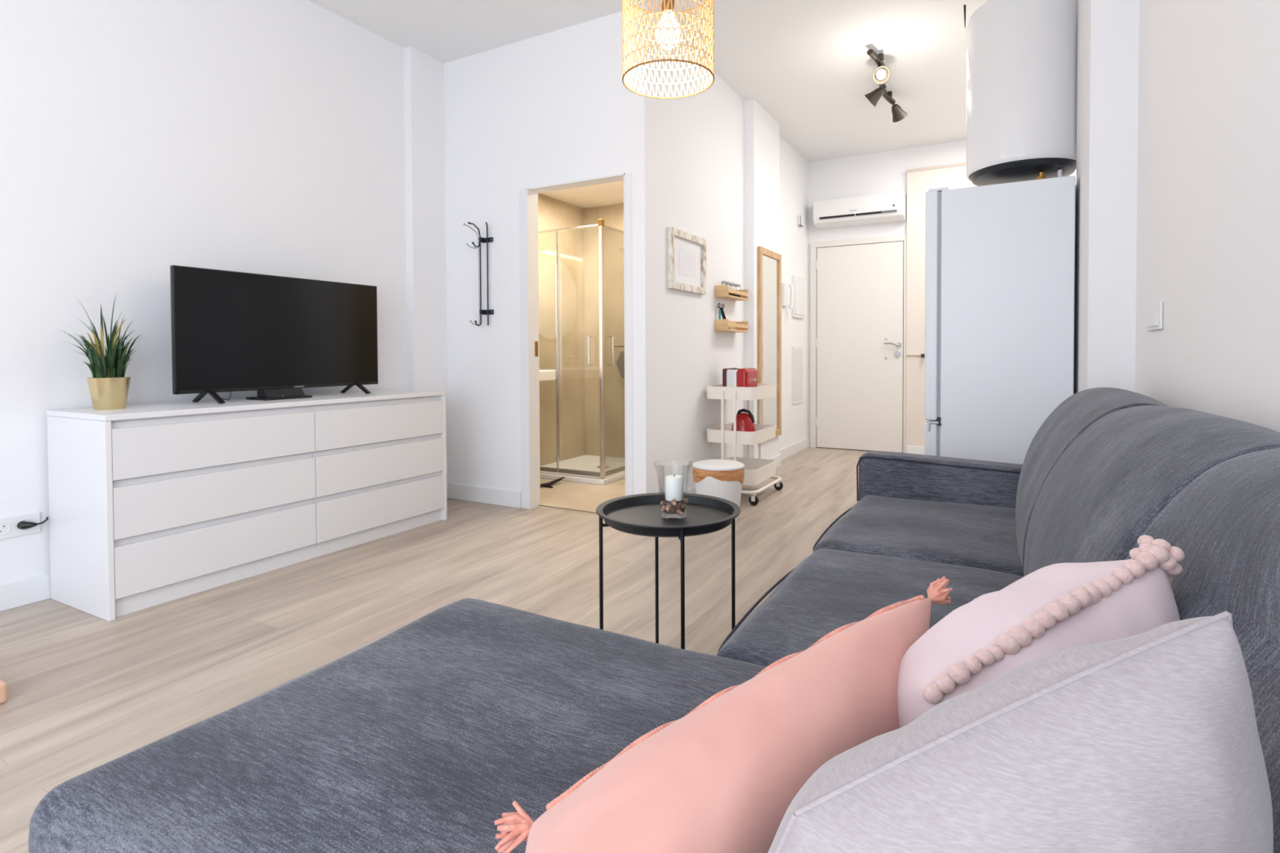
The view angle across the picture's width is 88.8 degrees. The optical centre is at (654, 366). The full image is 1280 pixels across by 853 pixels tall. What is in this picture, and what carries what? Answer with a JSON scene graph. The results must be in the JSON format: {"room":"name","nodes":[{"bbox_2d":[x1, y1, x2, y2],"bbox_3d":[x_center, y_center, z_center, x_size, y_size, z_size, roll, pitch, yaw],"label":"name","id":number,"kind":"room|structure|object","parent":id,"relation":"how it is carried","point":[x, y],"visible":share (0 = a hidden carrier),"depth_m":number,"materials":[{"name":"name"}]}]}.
{"room":"living room","nodes":[
{"label":"living room","id":0,"kind":"room"},
{"bbox_2d":[0,0,448,584],"bbox_3d":[-2.901,-0.538,2.154,0.213,3.050,5.670,0,1,28],"label":"wall","id":1,"kind":"structure","parent":0,"point":[140,139],"depth_m":3.16,"materials":[{"name":"white paint"}]},
{"bbox_2d":[0,511,40,539],"bbox_3d":[-2.596,0.648,2.634,0.012,0.085,0.187,0,1,28],"label":"wall outlet","id":2,"kind":"object","parent":1,"relation":"attached to","point":[8,525],"visible":0.92,"depth_m":2.65,"materials":[{"name":"white plastic"}]},
{"bbox_2d":[0,523,10,535],"bbox_3d":[-2.604,0.649,2.609,0.003,0.048,0.048,0,1,28],"label":"socket","id":3,"kind":"object","parent":2,"relation":"attached to","point":[5,528],"depth_m":2.62,"materials":[{"name":"white plastic"}]},
{"bbox_2d":[17,516,48,530],"bbox_3d":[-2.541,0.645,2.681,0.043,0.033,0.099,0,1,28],"label":"plug","id":4,"kind":"object","parent":2,"relation":"attached to","point":[23,525],"visible":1,"depth_m":2.65,"materials":[{"name":"black plastic"}]},
{"bbox_2d":[0,483,448,611],"bbox_3d":[-2.776,0.933,2.233,0.077,0.105,5.470,0,1,28],"label":"baseboard","id":5,"kind":"structure","parent":1,"relation":"attached to","point":[17,593],"depth_m":2.67,"materials":[{"name":"white paint"}]},
{"bbox_2d":[0,447,867,852],"bbox_3d":[-0.198,1.008,2.900,4.390,0.106,9.480,0,1,28],"label":"floor","id":6,"kind":"structure","parent":0,"point":[86,691],"depth_m":2.62,"materials":[{"name":"brown wood"}]},
{"bbox_2d":[0,680,7,704],"bbox_3d":[-2.131,0.960,1.862,0.355,0.062,0.325,0,1,28],"label":"wooden block","id":7,"kind":"object","parent":6,"relation":"on","point":[3,686],"visible":1,"depth_m":1.91,"materials":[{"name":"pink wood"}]},
{"bbox_2d":[46,389,447,621],"bbox_3d":[-1.901,0.563,3.367,0.502,0.792,1.722,0,1,28],"label":"dresser","id":8,"kind":"object","parent":6,"relation":"on","point":[150,504],"visible":1,"depth_m":2.88,"materials":[{"name":"white paint"}]},
{"bbox_2d":[60,296,146,409],"bbox_3d":[-2.341,-0.067,2.798,0.311,0.494,0.242,0,1,28],"label":"potted plant","id":9,"kind":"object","parent":8,"relation":"on","point":[108,386],"depth_m":2.73,"materials":[{"name":"green plant"}]},
{"bbox_2d":[86,377,131,409],"bbox_3d":[-2.310,0.113,2.771,0.146,0.134,0.146,0,1,28],"label":"pot","id":10,"kind":"object","parent":9,"relation":"attached to","point":[106,393],"depth_m":2.72,"materials":[{"name":"beige ceramic"}]},
{"bbox_2d":[245,396,257,399],"bbox_3d":[-2.031,0.161,3.356,0.047,0.012,0.109,1,1,38],"label":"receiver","id":11,"kind":"object","parent":8,"relation":"on","point":[246,397],"visible":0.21,"depth_m":3.32,"materials":[{"name":"black plastic"}]},
{"bbox_2d":[169,265,377,404],"bbox_3d":[-1.920,-0.151,3.428,0.252,0.631,1.082,0,1,28],"label":"television","id":12,"kind":"object","parent":8,"relation":"on","point":[232,331],"visible":1,"depth_m":3.31,"materials":[{"name":"black plastic"}]},
{"bbox_2d":[252,387,311,400],"bbox_3d":[-1.915,0.141,3.368,0.120,0.052,0.245,0,1,28],"label":"box","id":13,"kind":"object","parent":8,"relation":"on","point":[290,393],"visible":1,"depth_m":3.33,"materials":[{"name":"black plastic"}]},
{"bbox_2d":[540,476,564,488],"bbox_3d":[-0.784,0.894,4.985,0.112,0.053,0.314,1,2,41],"label":"squeegee","id":14,"kind":"object","parent":6,"relation":"on","point":[548,485],"visible":0.85,"depth_m":4.99,"materials":[{"name":"black plastic"}]},
{"bbox_2d":[537,505,596,513],"bbox_3d":[-0.451,0.931,4.185,0.730,0.009,0.012,0,1,28],"label":"trim","id":15,"kind":"structure","parent":6,"relation":"on","point":[538,505],"depth_m":4.25,"materials":[{"name":"brown metal"}]},
{"bbox_2d":[537,218,625,484],"bbox_3d":[-0.527,-0.122,5.625,0.847,2.044,0.986,0,1,28],"label":"shower enclosure","id":16,"kind":"object","parent":6,"relation":"on","point":[609,467],"visible":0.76,"depth_m":5.20,"materials":[{"name":"clear glass"}]},
{"bbox_2d":[540,454,625,484],"bbox_3d":[-0.527,0.881,5.651,0.835,0.039,0.980,0,1,28],"label":"tray","id":17,"kind":"object","parent":6,"relation":"on","point":[584,463],"depth_m":5.30,"materials":[{"name":"white ceramic"}]},
{"bbox_2d":[28,386,1279,852],"bbox_3d":[0.458,0.531,1.688,1.661,0.906,2.673,0,1,28],"label":"sofa","id":18,"kind":"object","parent":6,"relation":"on","point":[419,738],"visible":0.68,"depth_m":1.06,"materials":[{"name":"fabric"}]},
{"bbox_2d":[28,598,766,852],"bbox_3d":[-0.091,0.678,0.957,1.386,0.225,0.860,0,1,28],"label":"seat cushion","id":19,"kind":"object","parent":18,"relation":"on","point":[419,738],"depth_m":0.98,"materials":[{"name":"fabric"}]},
{"bbox_2d":[494,576,952,852],"bbox_3d":[0.095,0.455,0.793,0.822,0.261,0.282,-1,2,-39],"label":"pillow","id":20,"kind":"object","parent":18,"relation":"on","point":[723,776],"visible":0.82,"depth_m":0.70,"materials":[{"name":"pink fabric"}]},
{"bbox_2d":[716,548,1023,666],"bbox_3d":[0.593,0.665,1.536,0.700,0.226,0.832,0,1,28],"label":"seat cushion","id":21,"kind":"object","parent":18,"relation":"on","point":[830,589],"depth_m":1.60,"materials":[{"name":"fabric"}]},
{"bbox_2d":[813,495,1023,576],"bbox_3d":[0.981,0.648,2.269,0.710,0.226,0.852,0,1,28],"label":"seat cushion","id":22,"kind":"object","parent":18,"relation":"on","point":[977,531],"depth_m":2.16,"materials":[{"name":"fabric"}]},
{"bbox_2d":[768,611,1273,852],"bbox_3d":[0.260,0.379,0.517,0.438,0.386,0.187,0,1,2],"label":"linen pillow","id":23,"kind":"object","parent":18,"relation":"on","point":[1148,741],"visible":1,"depth_m":0.46,"materials":[{"name":"white fabric"}]},
{"bbox_2d":[897,534,1184,728],"bbox_3d":[0.477,0.392,0.835,0.371,0.362,0.260,0,1,-5],"label":"pillow","id":24,"kind":"object","parent":18,"relation":"on","point":[1053,608],"visible":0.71,"depth_m":0.77,"materials":[{"name":"fabric"}]},
{"bbox_2d":[1015,386,1168,573],"bbox_3d":[1.393,0.402,2.100,0.406,0.662,0.939,0,1,28],"label":"cushion","id":25,"kind":"object","parent":18,"relation":"on","point":[1074,415],"depth_m":1.92,"materials":[{"name":"fabric"}]},
{"bbox_2d":[1023,405,1279,577],"bbox_3d":[0.982,0.420,1.321,0.393,0.662,0.818,0,1,28],"label":"cushion","id":26,"kind":"object","parent":18,"relation":"on","point":[1108,486],"depth_m":1.19,"materials":[{"name":"fabric"}]},
{"bbox_2d":[1124,448,1279,852],"bbox_3d":[0.609,0.436,0.574,0.343,0.672,0.847,0,1,28],"label":"cushion","id":27,"kind":"object","parent":18,"relation":"on","point":[1225,522],"depth_m":0.72,"materials":[{"name":"fabric"}]},
{"bbox_2d":[595,492,740,649],"bbox_3d":[0.044,0.710,2.061,0.453,0.531,0.453,0,1,28],"label":"tray table","id":28,"kind":"object","parent":6,"relation":"on","point":[638,514],"visible":0.81,"depth_m":2.05,"materials":[{"name":"black metal"}]},
{"bbox_2d":[595,492,740,537],"bbox_3d":[0.043,0.464,2.056,0.453,0.039,0.453,0,1,28],"label":"tray","id":29,"kind":"object","parent":28,"relation":"on","point":[638,514],"depth_m":2.05,"materials":[{"name":"black metal"}]},
{"bbox_3d":[0.059,0.387,2.060,0.126,0.169,0.126,0,1,28],"label":"glass vase","id":30,"kind":"object","parent":28,"relation":"on","visible":0},
{"bbox_2d":[661,506,666,511],"bbox_3d":[0.029,0.444,2.039,0.014,0.019,0.021,-1,1,-37],"label":"seashell","id":31,"kind":"object","parent":30,"relation":"in","point":[663,508],"visible":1,"depth_m":2.03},
{"bbox_2d":[666,504,671,511],"bbox_3d":[0.043,0.439,2.026,0.016,0.023,0.018,1,2,45],"label":"seashell","id":32,"kind":"object","parent":30,"relation":"in","point":[668,506],"visible":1,"depth_m":2.02,"materials":[{"name":"beige"}]},
{"bbox_2d":[662,499,685,514],"bbox_3d":[0.060,0.439,2.061,0.077,0.036,0.077,0,1,28],"label":"potpourri","id":33,"kind":"object","parent":30,"relation":"in","point":[674,508],"visible":0.69,"depth_m":2.03},
{"bbox_2d":[665,474,683,501],"bbox_3d":[0.062,0.379,2.061,0.057,0.081,0.057,0,1,28],"label":"pillar candle","id":34,"kind":"object","parent":33,"relation":"on","point":[673,483],"visible":0.98,"depth_m":2.04,"materials":[{"name":"white wax"}]},
{"bbox_2d":[671,498,676,506],"bbox_3d":[0.060,0.420,2.022,0.018,0.021,0.017,0,1,15],"label":"seashell","id":35,"kind":"object","parent":30,"relation":"in","point":[673,502],"visible":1,"depth_m":2.02,"materials":[{"name":"beige"}]},
{"bbox_2d":[676,508,682,515],"bbox_3d":[0.078,0.452,2.028,0.021,0.021,0.015,0,1,-10],"label":"seashell","id":36,"kind":"object","parent":30,"relation":"in","point":[678,512],"visible":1,"depth_m":2.02,"materials":[{"name":"beige"}]},
{"bbox_2d":[692,458,744,524],"bbox_3d":[0.387,0.758,3.965,0.316,0.358,0.316,0,1,28],"label":"pouf","id":37,"kind":"object","parent":6,"relation":"on","point":[720,478],"visible":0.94,"depth_m":3.85,"materials":[{"name":"white fabric"}]},
{"bbox_2d":[706,383,782,505],"bbox_3d":[0.632,0.527,4.679,0.424,0.787,0.622,0,1,28],"label":"utility cart","id":38,"kind":"object","parent":6,"relation":"on","point":[757,470],"visible":0.66,"depth_m":4.49,"materials":[{"name":"beige metal"}]},
{"bbox_2d":[722,367,757,386],"bbox_3d":[0.619,0.116,4.683,0.210,0.206,0.238,0,1,28],"label":"toaster","id":39,"kind":"object","parent":38,"relation":"on","point":[731,377],"visible":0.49,"depth_m":4.59,"materials":[{"name":"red metal"}]},
{"bbox_2d":[706,383,776,399],"bbox_3d":[0.625,0.177,4.675,0.375,0.088,0.505,0,1,28],"label":"tray","id":40,"kind":"object","parent":38,"relation":"on","point":[762,391],"depth_m":4.47,"materials":[{"name":"beige metal"}]},
{"bbox_2d":[706,422,776,444],"bbox_3d":[0.626,0.477,4.681,0.375,0.088,0.505,0,1,28],"label":"tray","id":41,"kind":"object","parent":38,"relation":"on","point":[763,433],"depth_m":4.49,"materials":[{"name":"beige metal"}]},
{"bbox_2d":[731,408,755,431],"bbox_3d":[0.635,0.410,4.664,0.176,0.218,0.176,0,1,28],"label":"kettle","id":42,"kind":"object","parent":38,"relation":"on","point":[745,422],"visible":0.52,"depth_m":4.61,"materials":[{"name":"red metal"}]},
{"bbox_2d":[724,456,776,485],"bbox_3d":[0.628,0.745,4.687,0.375,0.103,0.505,0,1,28],"label":"tray","id":43,"kind":"object","parent":38,"relation":"on","point":[757,470],"depth_m":4.69,"materials":[{"name":"beige metal"}]},
{"bbox_2d":[924,175,1075,464],"bbox_3d":[1.788,0.020,3.419,0.640,1.844,0.590,0,1,28],"label":"refrigerator","id":44,"kind":"object","parent":6,"relation":"on","point":[1000,258],"visible":0.77,"depth_m":3.16,"materials":[{"name":"white metal"}]},
{"bbox_2d":[444,4,653,507],"bbox_3d":[-0.833,-0.590,4.311,1.815,3.050,0.090,0,1,28],"label":"wall","id":45,"kind":"structure","parent":0,"point":[554,107],"depth_m":4.32,"materials":[{"name":"white paint"}]},
{"bbox_2d":[462,222,493,326],"bbox_3d":[-1.182,-0.618,4.383,0.193,0.698,0.070,-1,1,-22],"label":"coat rack","id":46,"kind":"object","parent":45,"relation":"attached to","point":[484,240],"visible":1,"depth_m":4.38,"materials":[{"name":"grey metal"}]},
{"bbox_2d":[448,483,520,507],"bbox_3d":[-1.174,0.880,4.469,0.657,0.105,0.014,0,1,28],"label":"baseboard","id":47,"kind":"structure","parent":45,"relation":"attached to","point":[456,491],"depth_m":4.45,"materials":[{"name":"white paint"}]},
{"bbox_2d":[518,172,633,509],"bbox_3d":[-0.484,-0.109,4.135,0.852,2.092,0.110,0,1,28],"label":"door frame","id":48,"kind":"structure","parent":45,"relation":"in","point":[528,197],"depth_m":4.27,"materials":[{"name":"white paint"}]},
{"bbox_2d":[537,193,585,466],"bbox_3d":[-1.123,-0.289,5.513,0.100,2.400,1.740,0,1,28],"label":"wall","id":49,"kind":"structure","parent":0,"point":[553,213],"depth_m":5.95,"materials":[{"name":"tile"}]},
{"bbox_2d":[539,369,555,381],"bbox_3d":[-1.115,0.004,4.913,0.484,0.220,0.600,0,1,28],"label":"washbasin","id":50,"kind":"object","parent":49,"relation":"attached to","point":[544,375],"visible":0.14,"depth_m":4.96,"materials":[{"name":"white ceramic"}]},
{"bbox_2d":[539,180,623,208],"bbox_3d":[-0.405,-1.535,5.155,1.690,0.100,1.840,0,1,28],"label":"ceiling","id":51,"kind":"structure","parent":0,"point":[612,193],"depth_m":5.70,"materials":[{"name":"beige paint"}]},
{"bbox_2d":[583,203,623,456],"bbox_3d":[0.012,-0.302,5.947,1.690,2.400,0.100,0,1,28],"label":"wall","id":52,"kind":"structure","parent":0,"point":[612,215],"depth_m":6.21,"materials":[{"name":"tile"}]},
{"bbox_2d":[308,0,988,162],"bbox_3d":[-0.211,-2.138,2.835,4.390,0.100,9.480,0,1,28],"label":"ceiling","id":53,"kind":"structure","parent":0,"point":[807,64],"depth_m":4.32,"materials":[{"name":"white paint"}]},
{"bbox_2d":[622,0,714,98],"bbox_3d":[0.051,-1.586,2.491,0.353,0.990,0.353,-1,1,-20],"label":"pendant lamp","id":54,"kind":"object","parent":53,"relation":"hanging from","point":[668,31],"visible":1,"depth_m":2.45,"materials":[{"name":"brown wicker"}]},
{"bbox_2d":[661,0,675,13],"bbox_3d":[0.051,-1.395,2.495,0.052,0.090,0.052,0,1,28],"label":"socket","id":55,"kind":"object","parent":54,"relation":"attached to","point":[669,9],"depth_m":2.48,"materials":[{"name":"gold metal"}]},
{"bbox_2d":[864,48,907,122],"bbox_3d":[1.668,-2.030,4.806,0.242,0.210,1.114,0,1,28],"label":"ceiling spotlight","id":56,"kind":"object","parent":53,"relation":"attached to","point":[882,74],"visible":1,"depth_m":4.80,"materials":[{"name":"brown metal"}]},
{"bbox_2d":[651,13,808,493],"bbox_3d":[0.818,-0.621,5.473,0.174,3.050,3.520,0,1,28],"label":"wall","id":57,"kind":"structure","parent":0,"point":[724,175],"depth_m":4.78,"materials":[{"name":"white paint"}]},
{"bbox_2d":[667,226,706,294],"bbox_3d":[0.221,-0.686,4.319,0.031,0.382,0.535,0,1,28],"label":"picture frame","id":58,"kind":"object","parent":57,"relation":"attached to","point":[686,252],"visible":1,"depth_m":4.30,"materials":[{"name":"white wood"}]},
{"bbox_2d":[675,236,701,287],"bbox_3d":[0.212,-0.686,4.324,0.011,0.292,0.445,0,1,28],"label":"print","id":59,"kind":"object","parent":58,"relation":"attached to","point":[687,249],"depth_m":4.33,"materials":[{"name":"white paper"}]},
{"bbox_2d":[715,284,748,301],"bbox_3d":[0.583,-0.551,4.920,0.104,0.085,0.420,0,1,28],"label":"spice shelf","id":60,"kind":"object","parent":57,"relation":"attached to","point":[722,291],"visible":0.99,"depth_m":4.79,"materials":[{"name":"brown wood"}]},
{"bbox_2d":[720,280,728,284],"bbox_3d":[0.514,-0.571,4.786,0.056,0.106,0.056,0,1,28],"label":"spice jar","id":61,"kind":"object","parent":60,"relation":"on","point":[722,282],"visible":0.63,"depth_m":4.76,"materials":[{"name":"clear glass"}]},
{"bbox_2d":[725,281,732,295],"bbox_3d":[0.554,-0.572,4.861,0.056,0.106,0.056,0,1,28],"label":"spice jar","id":62,"kind":"object","parent":60,"relation":"on","point":[729,282],"visible":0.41,"depth_m":4.84,"materials":[{"name":"clear glass"}]},
{"bbox_2d":[729,283,736,296],"bbox_3d":[0.595,-0.574,4.936,0.056,0.106,0.056,0,1,28],"label":"spice jar","id":63,"kind":"object","parent":60,"relation":"on","point":[733,284],"visible":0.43,"depth_m":4.91,"materials":[{"name":"clear glass"}]},
{"bbox_2d":[733,284,740,297],"bbox_3d":[0.635,-0.576,5.011,0.056,0.106,0.056,0,1,28],"label":"spice jar","id":64,"kind":"object","parent":60,"relation":"on","point":[737,285],"visible":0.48,"depth_m":4.99,"materials":[{"name":"clear glass"}]},
{"bbox_2d":[715,319,748,332],"bbox_3d":[0.584,-0.304,4.925,0.104,0.085,0.420,0,1,28],"label":"spice shelf","id":65,"kind":"object","parent":57,"relation":"attached to","point":[721,325],"visible":1,"depth_m":4.78,"materials":[{"name":"brown wood"}]},
{"bbox_2d":[718,309,720,319],"bbox_3d":[0.477,-0.343,4.777,0.012,0.144,0.020,0,1,28],"label":"clip","id":66,"kind":"object","parent":65,"relation":"in","point":[719,310],"visible":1,"depth_m":4.77,"materials":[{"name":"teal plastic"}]},
{"bbox_2d":[717,302,729,328],"bbox_3d":[0.510,-0.370,4.797,0.109,0.189,0.026,-1,1,-27],"label":"scissors","id":67,"kind":"object","parent":65,"relation":"in","point":[722,313],"visible":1,"depth_m":4.79,"materials":[{"name":"black metal"}]},
{"bbox_2d":[683,437,808,493],"bbox_3d":[0.851,0.852,5.444,0.098,0.105,3.600,0,1,28],"label":"baseboard","id":68,"kind":"structure","parent":57,"relation":"attached to","point":[785,452],"depth_m":6.35,"materials":[{"name":"white paint"}]},
{"bbox_2d":[757,245,781,436],"bbox_3d":[0.986,-0.184,5.577,0.027,1.600,0.565,0,1,28],"label":"wall mirror","id":69,"kind":"object","parent":57,"relation":"attached to","point":[769,262],"visible":0.79,"depth_m":5.57,"materials":[{"name":"brown wood"}]},
{"bbox_2d":[762,254,777,430],"bbox_3d":[0.980,-0.184,5.581,0.013,1.490,0.455,0,1,28],"label":"mirror glass","id":70,"kind":"object","parent":69,"relation":"attached to","point":[770,262],"depth_m":5.58,"materials":[{"name":"white mirror"}]},
{"bbox_2d":[782,282,793,323],"bbox_3d":[1.265,-0.602,6.245,0.166,0.384,0.056,-1,2,-43],"label":"handset","id":71,"kind":"object","parent":57,"relation":"attached to","point":[784,286],"visible":1,"depth_m":6.23,"materials":[{"name":"white plastic"}]},
{"bbox_2d":[791,346,802,404],"bbox_3d":[1.458,0.087,6.650,0.016,0.580,0.350,0,1,28],"label":"access panel","id":72,"kind":"object","parent":57,"relation":"attached to","point":[797,351],"visible":1,"depth_m":6.60,"materials":[{"name":"white plastic"}]},
{"bbox_2d":[791,275,804,319],"bbox_3d":[1.465,-0.698,6.640,0.027,0.410,0.390,0,1,28],"label":"box","id":73,"kind":"object","parent":57,"relation":"attached to","point":[798,308],"visible":0.99,"depth_m":6.59,"materials":[{"name":"white plastic"}]},
{"bbox_2d":[797,215,804,226],"bbox_3d":[1.495,-1.483,6.682,0.031,0.101,0.135,0,1,28],"label":"door chime","id":74,"kind":"object","parent":57,"relation":"attached to","point":[800,219],"visible":1,"depth_m":6.65,"materials":[{"name":"white plastic"}]},
{"bbox_2d":[808,140,966,437],"bbox_3d":[2.749,-0.650,6.490,2.615,3.050,0.100,0,1,28],"label":"wall","id":75,"kind":"structure","parent":0,"point":[882,171],"depth_m":6.73,"materials":[{"name":"white paint"}]},
{"bbox_2d":[810,234,906,453],"bbox_3d":[2.087,-0.222,6.750,0.967,2.190,0.086,0,1,28],"label":"door","id":76,"kind":"structure","parent":75,"relation":"in","point":[859,286],"depth_m":6.75,"materials":[{"name":"white paint"}]},
{"bbox_2d":[813,190,906,229],"bbox_3d":[2.078,-1.588,6.654,0.885,0.275,0.207,0,1,28],"label":"air conditioner","id":77,"kind":"object","parent":75,"relation":"attached to","point":[889,206],"visible":1,"depth_m":6.57,"materials":[{"name":"white plastic"}]},
{"bbox_2d":[808,437,924,454],"bbox_3d":[2.661,0.824,6.462,2.326,0.105,0.043,0,1,30],"label":"baseboard","id":78,"kind":"structure","parent":75,"relation":"attached to","point":[909,449],"depth_m":6.49,"materials":[{"name":"white paint"}]},
{"bbox_2d":[905,161,966,355],"bbox_3d":[3.082,-1.025,6.181,1.340,1.840,0.015,0,1,28],"label":"trim","id":79,"kind":"structure","parent":75,"relation":"attached to","point":[959,163],"depth_m":6.35,"materials":[{"name":"beige wood"}]},
{"bbox_2d":[906,164,976,446],"bbox_3d":[3.106,-0.525,6.216,1.327,2.810,0.050,0,1,28],"label":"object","id":80,"kind":"structure","parent":75,"relation":"attached to","point":[919,182],"depth_m":6.46,"materials":[{"name":"beige paint"}]},
{"bbox_2d":[1068,0,1279,432],"bbox_3d":[1.502,-0.549,1.837,0.309,3.050,9.280,0,1,28],"label":"wall","id":81,"kind":"structure","parent":0,"point":[1177,172],"depth_m":1.92,"materials":[{"name":"white paint"}]},
{"bbox_2d":[963,0,1077,186],"bbox_3d":[1.962,-1.405,3.376,0.662,1.021,0.528,0,1,28],"label":"water heater","id":82,"kind":"object","parent":81,"relation":"attached to","point":[1022,55],"visible":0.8,"depth_m":3.18,"materials":[{"name":"white metal"}]},
{"bbox_2d":[1145,301,1163,330],"bbox_3d":[1.688,-0.167,2.198,0.015,0.088,0.288,0,1,28],"label":"light switch","id":83,"kind":"object","parent":81,"relation":"attached to","point":[1154,313],"visible":1,"depth_m":2.19,"materials":[{"name":"white plastic"}]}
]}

